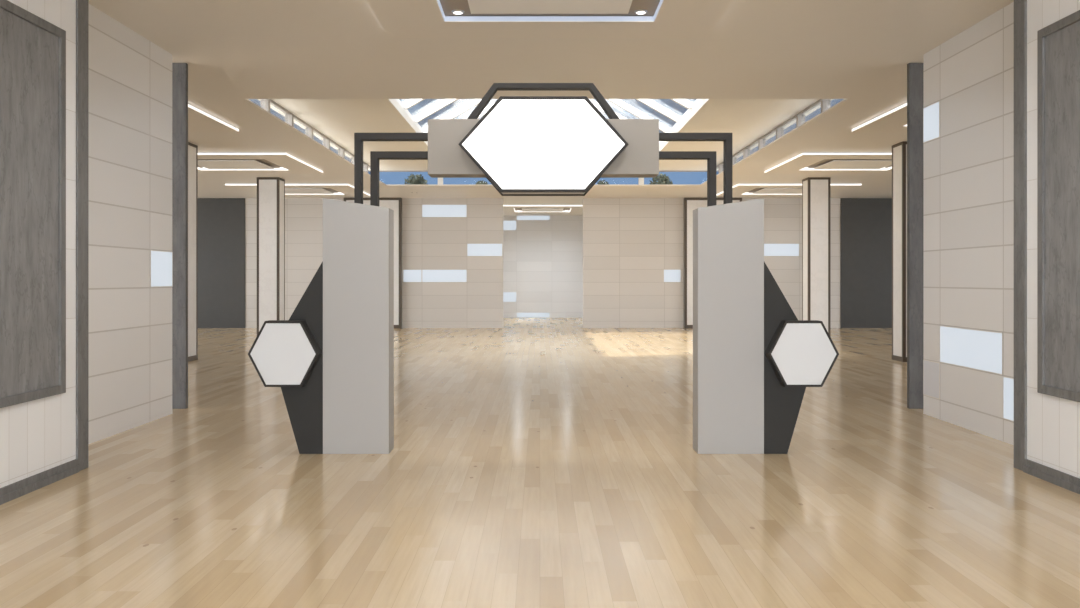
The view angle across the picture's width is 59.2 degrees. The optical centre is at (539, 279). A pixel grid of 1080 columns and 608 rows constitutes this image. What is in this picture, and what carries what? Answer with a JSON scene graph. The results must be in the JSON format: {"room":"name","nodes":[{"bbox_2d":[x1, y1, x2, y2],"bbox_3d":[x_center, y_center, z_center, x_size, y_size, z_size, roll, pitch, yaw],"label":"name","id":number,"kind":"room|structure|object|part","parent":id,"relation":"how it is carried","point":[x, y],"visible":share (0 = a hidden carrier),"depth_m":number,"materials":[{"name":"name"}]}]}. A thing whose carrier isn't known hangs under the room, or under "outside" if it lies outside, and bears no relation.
{"room":"exhibition hall","nodes":[
{"label":"exhibition hall","id":0,"kind":"room"},
{"bbox_2d":[0,0,75,487],"bbox_3d":[-4.580,-0.575,1.285,0.960,4.550,14.570,0,0,0],"label":"wall","id":1,"kind":"structure","parent":0,"point":[37,436],"depth_m":8.09,"materials":[{"name":"wood"}]},
{"bbox_2d":[0,0,65,407],"bbox_3d":[-4.080,-0.580,6.545,0.040,3.100,3.190,0,0,0],"label":"display board","id":2,"kind":"object","parent":1,"relation":"attached to","point":[32,48],"visible":1,"depth_m":7.61,"materials":[{"name":"grey stained wood"}]},
{"bbox_2d":[0,459,78,504],"bbox_3d":[-4.084,1.643,6.395,0.032,0.115,3.990,0,0,0],"label":"baseboard","id":3,"kind":"structure","parent":1,"relation":"attached to","point":[10,492],"depth_m":7.71,"materials":[{"name":"grey stone"}]},
{"bbox_2d":[76,0,87,470],"bbox_3d":[-4.380,-0.575,8.490,0.600,4.550,0.200,0,0,0],"label":"trim","id":4,"kind":"structure","parent":1,"relation":"attached to","point":[81,5],"depth_m":8.47,"materials":[{"name":"grey wood"}]},
{"bbox_2d":[88,3,171,443],"bbox_3d":[-4.860,-0.575,10.170,0.400,4.550,3.740,0,0,0],"label":"wall","id":5,"kind":"structure","parent":0,"point":[130,76],"depth_m":10.65,"materials":[{"name":"tile"}]},
{"bbox_2d":[150,250,172,286],"bbox_3d":[-4.657,-0.130,11.695,0.006,0.443,0.674,0,0,0],"label":"tile","id":6,"kind":"structure","parent":5,"relation":"attached to","point":[161,262],"depth_m":11.68,"materials":[{"name":"grey tile"}]},
{"bbox_2d":[245,198,502,327],"bbox_3d":[-8.750,-0.575,33.475,14.900,4.550,0.350,0,0,0],"label":"wall","id":7,"kind":"structure","parent":0,"point":[427,242],"depth_m":33.30,"materials":[{"name":"tile"}]},
{"bbox_2d":[198,198,244,327],"bbox_3d":[-13.015,-0.573,33.279,5.370,4.545,0.039,0,0,0],"label":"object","id":8,"kind":"object","parent":7,"relation":"attached to","point":[221,221],"visible":0.36,"depth_m":33.26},
{"bbox_2d":[344,198,401,327],"bbox_3d":[-5.830,-0.573,33.172,2.000,4.546,0.256,0,0,0],"label":"pilaster","id":9,"kind":"object","parent":7,"relation":"attached to","point":[395,204],"visible":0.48,"depth_m":33.06,"materials":[{"name":"white paint"}]},
{"bbox_2d":[403,269,421,281],"bbox_3d":[-4.470,-0.130,33.297,0.644,0.443,0.006,0,0,0],"label":"tile","id":10,"kind":"structure","parent":7,"relation":"attached to","point":[409,275],"depth_m":33.29,"materials":[{"name":"grey tile"}]},
{"bbox_2d":[422,269,466,281],"bbox_3d":[-3.350,-0.130,33.297,1.564,0.443,0.006,0,0,0],"label":"tile","id":11,"kind":"structure","parent":7,"relation":"attached to","point":[428,275],"depth_m":33.29,"materials":[{"name":"grey tile"}]},
{"bbox_3d":[-3.350,-0.130,33.297,1.564,0.443,0.006,0,0,0],"label":"frame","id":12,"kind":"part","parent":11,"relation":"part of","materials":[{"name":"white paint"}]},
{"bbox_2d":[422,205,466,216],"bbox_3d":[-3.350,-2.405,33.297,1.564,0.443,0.006,0,0,0],"label":"tile","id":13,"kind":"structure","parent":7,"relation":"attached to","point":[427,210],"depth_m":33.29,"materials":[{"name":"grey tile"}]},
{"bbox_2d":[467,244,501,255],"bbox_3d":[-1.935,-1.040,33.297,1.234,0.443,0.006,0,0,0],"label":"tile","id":14,"kind":"structure","parent":7,"relation":"attached to","point":[472,249],"depth_m":33.29,"materials":[{"name":"grey tile"}]},
{"bbox_2d":[0,318,1079,607],"bbox_3d":[0.100,1.760,18.300,33.000,0.120,49.400,0,0,0],"label":"floor","id":15,"kind":"structure","parent":0,"point":[532,462],"depth_m":7.24,"materials":[{"name":"brown wood"}]},
{"bbox_2d":[172,63,187,408],"bbox_3d":[-4.787,-0.575,12.530,0.265,4.550,0.080,0,0,0],"label":"post","id":16,"kind":"object","parent":15,"relation":"on","point":[179,70],"visible":0.56,"depth_m":12.49,"materials":[{"name":"wood"}]},
{"bbox_2d":[188,142,197,361],"bbox_3d":[-7.590,-0.573,19.890,0.628,4.546,0.628,0,0,0],"label":"square column","id":17,"kind":"structure","parent":15,"relation":"on","point":[192,148],"depth_m":19.92,"materials":[{"name":"beige paint"}]},
{"bbox_3d":[-7.590,1.650,19.890,0.628,0.100,0.628,0,0,0],"label":"trim","id":18,"kind":"part","parent":17,"relation":"part of","materials":[{"name":"brown metal"}]},
{"bbox_3d":[-7.311,-0.593,20.169,0.062,4.386,0.062,0,0,0],"label":"corner trim","id":19,"kind":"part","parent":17,"relation":"part of","materials":[{"name":"brown metal"}]},
{"bbox_2d":[257,177,284,334],"bbox_3d":[-7.590,-0.573,26.800,0.628,4.546,0.628,0,0,0],"label":"square column","id":20,"kind":"structure","parent":15,"relation":"on","point":[270,190],"depth_m":26.50,"materials":[{"name":"white paint"}]},
{"bbox_3d":[-7.869,-0.593,26.521,0.062,4.386,0.062,0,0,0],"label":"corner trim","id":21,"kind":"part","parent":20,"relation":"part of","materials":[{"name":"brown metal"}]},
{"bbox_3d":[-7.590,-2.816,26.800,0.624,0.060,0.624,0,0,0],"label":"trim","id":22,"kind":"part","parent":20,"relation":"part of","materials":[{"name":"brown metal"}]},
{"bbox_3d":[-7.311,-0.593,26.521,0.062,4.386,0.062,0,0,0],"label":"corner trim","id":23,"kind":"part","parent":20,"relation":"part of","materials":[{"name":"brown metal"}]},
{"bbox_3d":[-7.311,-0.593,27.079,0.062,4.386,0.062,0,0,0],"label":"corner trim","id":24,"kind":"part","parent":20,"relation":"part of","materials":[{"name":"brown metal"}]},
{"bbox_2d":[248,83,838,453],"bbox_3d":[0.033,-0.118,9.331,5.665,3.636,0.468,0,0,0],"label":"gate","id":25,"kind":"object","parent":15,"relation":"on","point":[332,361],"visible":1,"depth_m":9.25,"materials":[{"name":"grey laminate"}]},
{"bbox_3d":[-2.462,0.714,9.107,0.675,0.632,0.019,0,0,0],"label":"sign frame","id":26,"kind":"part","parent":25,"relation":"part of","materials":[{"name":"grey metal"}]},
{"bbox_3d":[-2.372,0.761,9.336,0.509,1.879,0.158,0,0,0],"label":"wing panel","id":27,"kind":"part","parent":25,"relation":"part of","materials":[{"name":"black metal"}]},
{"bbox_3d":[0.033,-1.303,9.168,1.640,0.924,0.035,0,0,0],"label":"sign frame","id":28,"kind":"part","parent":25,"relation":"part of","materials":[{"name":"grey metal"}]},
{"bbox_3d":[0.033,-1.303,9.550,1.642,0.924,0.030,0,0,0],"label":"frame","id":29,"kind":"part","parent":25,"relation":"part of","materials":[{"name":"grey metal"}]},
{"bbox_3d":[2.438,0.761,9.336,0.509,1.879,0.158,0,0,0],"label":"wing panel","id":30,"kind":"part","parent":25,"relation":"part of","materials":[{"name":"black metal"}]},
{"bbox_3d":[2.528,0.714,9.107,0.675,0.632,0.019,0,0,0],"label":"sign frame","id":31,"kind":"part","parent":25,"relation":"part of","materials":[{"name":"grey metal"}]},
{"bbox_2d":[802,177,830,334],"bbox_3d":[7.790,-0.573,26.800,0.628,4.546,0.628,0,0,0],"label":"square column","id":32,"kind":"structure","parent":15,"relation":"on","point":[815,190],"depth_m":26.50,"materials":[{"name":"white paint"}]},
{"bbox_3d":[7.511,-0.593,27.079,0.062,4.386,0.062,0,0,0],"label":"corner trim","id":33,"kind":"part","parent":32,"relation":"part of","materials":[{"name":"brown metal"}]},
{"bbox_3d":[7.511,-0.593,26.521,0.062,4.386,0.062,0,0,0],"label":"corner trim","id":34,"kind":"part","parent":32,"relation":"part of","materials":[{"name":"brown metal"}]},
{"bbox_3d":[7.790,-2.816,26.800,0.624,0.060,0.624,0,0,0],"label":"trim","id":35,"kind":"part","parent":32,"relation":"part of","materials":[{"name":"brown metal"}]},
{"bbox_3d":[8.069,-0.593,26.521,0.062,4.386,0.062,0,0,0],"label":"corner trim","id":36,"kind":"part","parent":32,"relation":"part of","materials":[{"name":"brown metal"}]},
{"bbox_2d":[892,141,906,361],"bbox_3d":[7.790,-0.573,19.890,0.628,4.546,0.628,0,0,0],"label":"square column","id":37,"kind":"structure","parent":15,"relation":"on","point":[899,150],"depth_m":19.78,"materials":[{"name":"beige paint"}]},
{"bbox_3d":[7.511,-0.593,20.169,0.062,4.386,0.062,0,0,0],"label":"corner trim","id":38,"kind":"part","parent":37,"relation":"part of","materials":[{"name":"brown metal"}]},
{"bbox_3d":[7.790,-2.816,19.890,0.624,0.060,0.624,0,0,0],"label":"trim","id":39,"kind":"part","parent":37,"relation":"part of","materials":[{"name":"brown metal"}]},
{"bbox_3d":[7.790,1.650,19.890,0.628,0.100,0.628,0,0,0],"label":"trim","id":40,"kind":"part","parent":37,"relation":"part of","materials":[{"name":"brown metal"}]},
{"bbox_3d":[7.511,-0.593,19.611,0.062,4.386,0.062,0,0,0],"label":"corner trim","id":41,"kind":"part","parent":37,"relation":"part of","materials":[{"name":"brown metal"}]},
{"bbox_2d":[907,63,922,408],"bbox_3d":[4.987,-0.575,12.530,0.265,4.550,0.080,0,0,0],"label":"post","id":42,"kind":"object","parent":15,"relation":"on","point":[914,70],"visible":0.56,"depth_m":12.49,"materials":[{"name":"wood"}]},
{"bbox_2d":[503,215,582,317],"bbox_3d":[0.100,-0.575,42.450,7.000,4.550,0.300,0,0,0],"label":"wall","id":43,"kind":"structure","parent":0,"point":[543,259],"depth_m":42.30,"materials":[{"name":"tile"}]},
{"bbox_2d":[503,292,515,301],"bbox_3d":[-1.833,0.780,42.297,1.558,0.443,0.006,0,0,0],"label":"tile","id":44,"kind":"structure","parent":43,"relation":"attached to","point":[507,296],"depth_m":42.29,"materials":[{"name":"grey tile"}]},
{"bbox_2d":[503,221,515,229],"bbox_3d":[-1.833,-2.405,42.297,1.558,0.443,0.006,0,0,0],"label":"tile","id":45,"kind":"structure","parent":43,"relation":"attached to","point":[507,225],"depth_m":42.29,"materials":[{"name":"grey tile"}]},
{"bbox_2d":[517,312,549,317],"bbox_3d":[-0.300,1.581,42.297,1.475,0.225,0.006,0,0,0],"label":"tile","id":46,"kind":"structure","parent":43,"relation":"attached to","point":[519,314],"depth_m":42.29,"materials":[{"name":"grey tile"}]},
{"bbox_2d":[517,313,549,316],"bbox_3d":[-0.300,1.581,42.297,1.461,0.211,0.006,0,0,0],"label":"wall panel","id":47,"kind":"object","parent":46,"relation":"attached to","point":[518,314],"depth_m":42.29,"materials":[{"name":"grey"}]},
{"bbox_2d":[517,216,549,219],"bbox_3d":[-0.300,-2.741,42.297,1.475,0.206,0.006,0,0,0],"label":"tile","id":48,"kind":"structure","parent":43,"relation":"attached to","point":[518,217],"depth_m":42.29,"materials":[{"name":"grey tile"}]},
{"bbox_2d":[271,99,818,170],"bbox_3d":[0.100,-3.410,21.925,10.640,0.160,14.850,0,0,0],"label":"ceiling","id":49,"kind":"structure","parent":0,"point":[748,120],"depth_m":20.02,"materials":[{"name":"beige paint"}]},
{"bbox_2d":[396,99,700,145],"bbox_3d":[0.160,-4.414,21.250,6.160,1.848,10.340,0,0,0],"label":"skylight","id":50,"kind":"object","parent":49,"relation":"attached to","point":[669,112],"visible":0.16,"depth_m":21.98,"materials":[{"name":"white glass"}]},
{"bbox_2d":[88,0,1013,214],"bbox_3d":[0.100,-2.865,18.300,33.000,0.030,49.400,0,0,0],"label":"ceiling","id":51,"kind":"structure","parent":0,"point":[235,52],"depth_m":12.65,"materials":[{"name":"beige paint"}]},
{"bbox_2d":[188,104,238,131],"bbox_3d":[-7.500,-2.812,16.100,3.648,0.075,3.648,0,0,0],"label":"ceiling light","id":52,"kind":"object","parent":51,"relation":"attached to","point":[198,120],"visible":0.06,"depth_m":16.94,"materials":[{"name":"grey metal"}]},
{"bbox_2d":[225,184,256,194],"bbox_3d":[-8.801,-2.812,29.382,1.040,0.075,3.265,0,0,0],"label":"ceiling light","id":53,"kind":"object","parent":51,"relation":"attached to","point":[250,188],"depth_m":28.66,"materials":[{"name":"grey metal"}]},
{"bbox_2d":[198,153,322,173],"bbox_3d":[-7.500,-2.812,23.050,3.648,0.075,3.648,0,0,0],"label":"ceiling light","id":54,"kind":"object","parent":51,"relation":"attached to","point":[209,163],"visible":0.76,"depth_m":22.93,"materials":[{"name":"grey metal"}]},
{"bbox_3d":[-7.500,-2.785,23.050,1.640,0.020,1.640,0,0,0],"label":"panel","id":55,"kind":"part","parent":54,"relation":"part of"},
{"bbox_3d":[-7.500,-2.845,23.050,2.260,0.007,2.260,0,0,0],"label":"recess plate","id":56,"kind":"part","parent":54,"relation":"part of","materials":[{"name":"brown paint"}]},
{"bbox_2d":[249,99,369,173],"bbox_3d":[-5.000,-3.105,21.900,0.140,0.450,14.400,0,0,0],"label":"window","id":57,"kind":"structure","parent":51,"relation":"on","point":[269,105],"depth_m":20.19,"materials":[{"name":"glass"}]},
{"bbox_2d":[285,184,353,196],"bbox_3d":[-7.051,-2.812,29.756,2.915,0.075,4.012,0,0,0],"label":"ceiling light","id":58,"kind":"object","parent":51,"relation":"attached to","point":[319,190],"depth_m":29.62,"materials":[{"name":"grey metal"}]},
{"bbox_3d":[-7.500,-2.785,29.950,1.640,0.020,1.640,0,0,0],"label":"panel","id":59,"kind":"part","parent":58,"relation":"part of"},
{"bbox_3d":[-7.500,-2.845,29.950,2.260,0.007,2.260,0,0,0],"label":"recess plate","id":60,"kind":"part","parent":58,"relation":"part of","materials":[{"name":"brown paint"}]},
{"bbox_2d":[404,173,427,192],"bbox_3d":[-4.034,-3.133,30.994,0.795,0.682,0.811,0,0,0],"label":"bush","id":61,"kind":"object","parent":51,"relation":"on","point":[413,180],"visible":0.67,"depth_m":30.87,"materials":[{"name":"green plant"}]},
{"bbox_2d":[476,180,487,184],"bbox_3d":[-1.902,-3.067,31.001,0.444,0.374,0.423,0,0,0],"label":"bush","id":62,"kind":"object","parent":51,"relation":"on","point":[480,182],"visible":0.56,"depth_m":30.92,"materials":[{"name":"green plant"}]},
{"bbox_2d":[503,205,582,212],"bbox_3d":[0.100,-2.812,38.000,3.648,0.075,3.648,0,0,0],"label":"ceiling light","id":63,"kind":"object","parent":51,"relation":"attached to","point":[506,208],"visible":0.93,"depth_m":37.66,"materials":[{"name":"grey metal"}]},
{"bbox_3d":[0.100,-2.845,38.000,2.260,0.007,2.260,0,0,0],"label":"recess plate","id":64,"kind":"part","parent":63,"relation":"part of","materials":[{"name":"brown paint"}]},
{"bbox_3d":[0.100,-2.785,38.000,1.640,0.020,1.640,0,0,0],"label":"panel","id":65,"kind":"part","parent":63,"relation":"part of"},
{"bbox_2d":[379,171,706,184],"bbox_3d":[0.100,-3.105,29.100,10.200,0.450,0.120,0,0,0],"label":"window","id":66,"kind":"structure","parent":51,"relation":"on","point":[440,180],"depth_m":29.07,"materials":[{"name":"grey glass"}]},
{"bbox_2d":[367,0,732,37],"bbox_3d":[0.100,-2.812,9.100,3.648,0.075,3.648,0,0,0],"label":"ceiling light","id":67,"kind":"object","parent":51,"relation":"attached to","point":[399,18],"visible":1,"depth_m":10.19,"materials":[{"name":"grey metal"}]},
{"bbox_3d":[0.100,-2.845,9.100,2.260,0.007,2.260,0,0,0],"label":"recess plate","id":68,"kind":"part","parent":67,"relation":"part of","materials":[{"name":"brown paint"}]},
{"bbox_3d":[0.100,-2.785,9.100,1.640,0.020,1.640,0,0,0],"label":"panel","id":69,"kind":"part","parent":67,"relation":"part of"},
{"bbox_2d":[732,184,801,196],"bbox_3d":[7.256,-2.812,29.756,2.974,0.075,4.012,0,0,0],"label":"ceiling light","id":70,"kind":"object","parent":51,"relation":"attached to","point":[766,190],"depth_m":29.62,"materials":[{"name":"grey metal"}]},
{"bbox_3d":[7.700,-2.845,29.950,2.260,0.007,2.260,0,0,0],"label":"recess plate","id":71,"kind":"part","parent":70,"relation":"part of","materials":[{"name":"brown paint"}]},
{"bbox_3d":[7.700,-2.785,29.950,1.640,0.020,1.640,0,0,0],"label":"panel","id":72,"kind":"part","parent":70,"relation":"part of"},
{"bbox_2d":[716,99,843,174],"bbox_3d":[5.200,-3.105,21.900,0.140,0.450,14.400,0,0,0],"label":"window","id":73,"kind":"structure","parent":51,"relation":"on","point":[821,105],"depth_m":20.17,"materials":[{"name":"glass"}]},
{"bbox_2d":[764,153,891,173],"bbox_3d":[7.700,-2.812,23.050,3.648,0.075,3.648,0,0,0],"label":"ceiling light","id":74,"kind":"object","parent":51,"relation":"attached to","point":[804,163],"visible":0.75,"depth_m":22.93,"materials":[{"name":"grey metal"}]},
{"bbox_3d":[7.700,-2.845,23.050,2.260,0.007,2.260,0,0,0],"label":"recess plate","id":75,"kind":"part","parent":74,"relation":"part of","materials":[{"name":"brown paint"}]},
{"bbox_3d":[7.700,-2.785,23.050,1.640,0.020,1.640,0,0,0],"label":"panel","id":76,"kind":"part","parent":74,"relation":"part of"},
{"bbox_2d":[830,184,861,194],"bbox_3d":[9.003,-2.812,29.382,1.035,0.075,3.265,0,0,0],"label":"ceiling light","id":77,"kind":"object","parent":51,"relation":"attached to","point":[834,188],"depth_m":28.66,"materials":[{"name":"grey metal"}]},
{"bbox_2d":[852,103,906,131],"bbox_3d":[7.700,-2.812,16.100,3.648,0.075,3.648,0,0,0],"label":"ceiling light","id":78,"kind":"object","parent":51,"relation":"attached to","point":[895,120],"visible":0.06,"depth_m":16.90,"materials":[{"name":"grey metal"}]},
{"bbox_2d":[597,180,609,184],"bbox_3d":[2.056,-3.075,31.002,0.458,0.391,0.442,0,0,0],"label":"bush","id":79,"kind":"object","parent":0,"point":[600,182],"visible":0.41,"depth_m":30.91,"materials":[{"name":"green plant"}]},
{"bbox_2d":[649,173,672,184],"bbox_3d":[3.955,-3.155,31.019,0.778,0.644,0.776,0,0,0],"label":"bush","id":80,"kind":"object","parent":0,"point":[662,179],"visible":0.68,"depth_m":30.86,"materials":[{"name":"green plant"}]},
{"bbox_2d":[583,198,839,327],"bbox_3d":[8.955,-0.575,33.475,14.890,4.550,0.350,0,0,0],"label":"wall","id":81,"kind":"structure","parent":0,"point":[629,243],"depth_m":33.30,"materials":[{"name":"tile"}]},
{"bbox_2d":[664,269,680,281],"bbox_3d":[4.635,-0.130,33.297,0.594,0.443,0.006,0,0,0],"label":"tile","id":82,"kind":"structure","parent":81,"relation":"attached to","point":[670,275],"depth_m":33.29,"materials":[{"name":"grey tile"}]},
{"bbox_2d":[684,198,741,327],"bbox_3d":[6.030,-0.573,33.172,2.000,4.546,0.256,0,0,0],"label":"pilaster","id":83,"kind":"object","parent":81,"relation":"attached to","point":[690,204],"visible":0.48,"depth_m":33.06,"materials":[{"name":"white stone"}]},
{"bbox_2d":[764,244,798,255],"bbox_3d":[8.305,-1.040,33.297,1.554,0.443,0.006,0,0,0],"label":"tile","id":84,"kind":"structure","parent":81,"relation":"attached to","point":[769,249],"depth_m":33.29,"materials":[{"name":"grey tile"}]},
{"bbox_2d":[840,198,891,327],"bbox_3d":[13.215,-0.573,33.279,5.370,4.545,0.039,0,0,0],"label":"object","id":85,"kind":"object","parent":81,"relation":"attached to","point":[865,223],"visible":0.36,"depth_m":33.26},
{"bbox_2d":[923,2,1013,444],"bbox_3d":[5.060,-0.575,10.170,0.400,4.550,3.740,0,0,0],"label":"wall","id":86,"kind":"structure","parent":0,"point":[968,170],"depth_m":10.70,"materials":[{"name":"tile"}]},
{"bbox_2d":[923,101,939,142],"bbox_3d":[4.857,-1.950,11.790,0.006,0.443,0.484,0,0,0],"label":"tile","id":87,"kind":"structure","parent":86,"relation":"attached to","point":[931,113],"depth_m":11.78,"materials":[{"name":"grey tile"}]},
{"bbox_2d":[923,360,939,398],"bbox_3d":[4.857,1.236,11.790,0.006,0.443,0.484,0,0,0],"label":"tile","id":88,"kind":"structure","parent":86,"relation":"attached to","point":[931,370],"depth_m":11.78,"materials":[{"name":"beige tile"}]},
{"bbox_2d":[940,326,1002,374],"bbox_3d":[4.857,0.780,10.752,0.006,0.443,1.559,0,0,0],"label":"tile","id":89,"kind":"structure","parent":86,"relation":"attached to","point":[981,350],"depth_m":10.66,"materials":[{"name":"grey tile"}]},
{"bbox_2d":[1003,376,1013,421],"bbox_3d":[4.857,1.236,9.278,0.006,0.443,1.357,0,0,0],"label":"tile","id":90,"kind":"structure","parent":86,"relation":"attached to","point":[1008,383],"depth_m":9.84,"materials":[{"name":"grey tile"}]},
{"bbox_2d":[1027,0,1079,477],"bbox_3d":[4.780,-0.575,1.285,0.960,4.550,14.570,0,0,0],"label":"wall","id":91,"kind":"structure","parent":0,"point":[1053,423],"depth_m":8.24,"materials":[{"name":"wood"}]},
{"bbox_2d":[1014,0,1026,470],"bbox_3d":[4.580,-0.575,8.490,0.600,4.550,0.200,0,0,0],"label":"trim","id":92,"kind":"structure","parent":91,"relation":"attached to","point":[1020,6],"depth_m":8.46,"materials":[{"name":"grey wood"}]},
{"bbox_2d":[1023,459,1079,493],"bbox_3d":[4.284,1.643,6.395,0.032,0.115,3.990,0,0,0],"label":"baseboard","id":93,"kind":"structure","parent":91,"relation":"attached to","point":[1069,482],"depth_m":7.92,"materials":[{"name":"grey stone"}]},
{"bbox_2d":[1037,10,1079,401],"bbox_3d":[4.280,-0.580,6.545,0.040,3.100,3.190,0,0,0],"label":"display board","id":94,"kind":"object","parent":91,"relation":"attached to","point":[1058,43],"visible":1,"depth_m":7.85,"materials":[{"name":"grey wood"}]}
]}

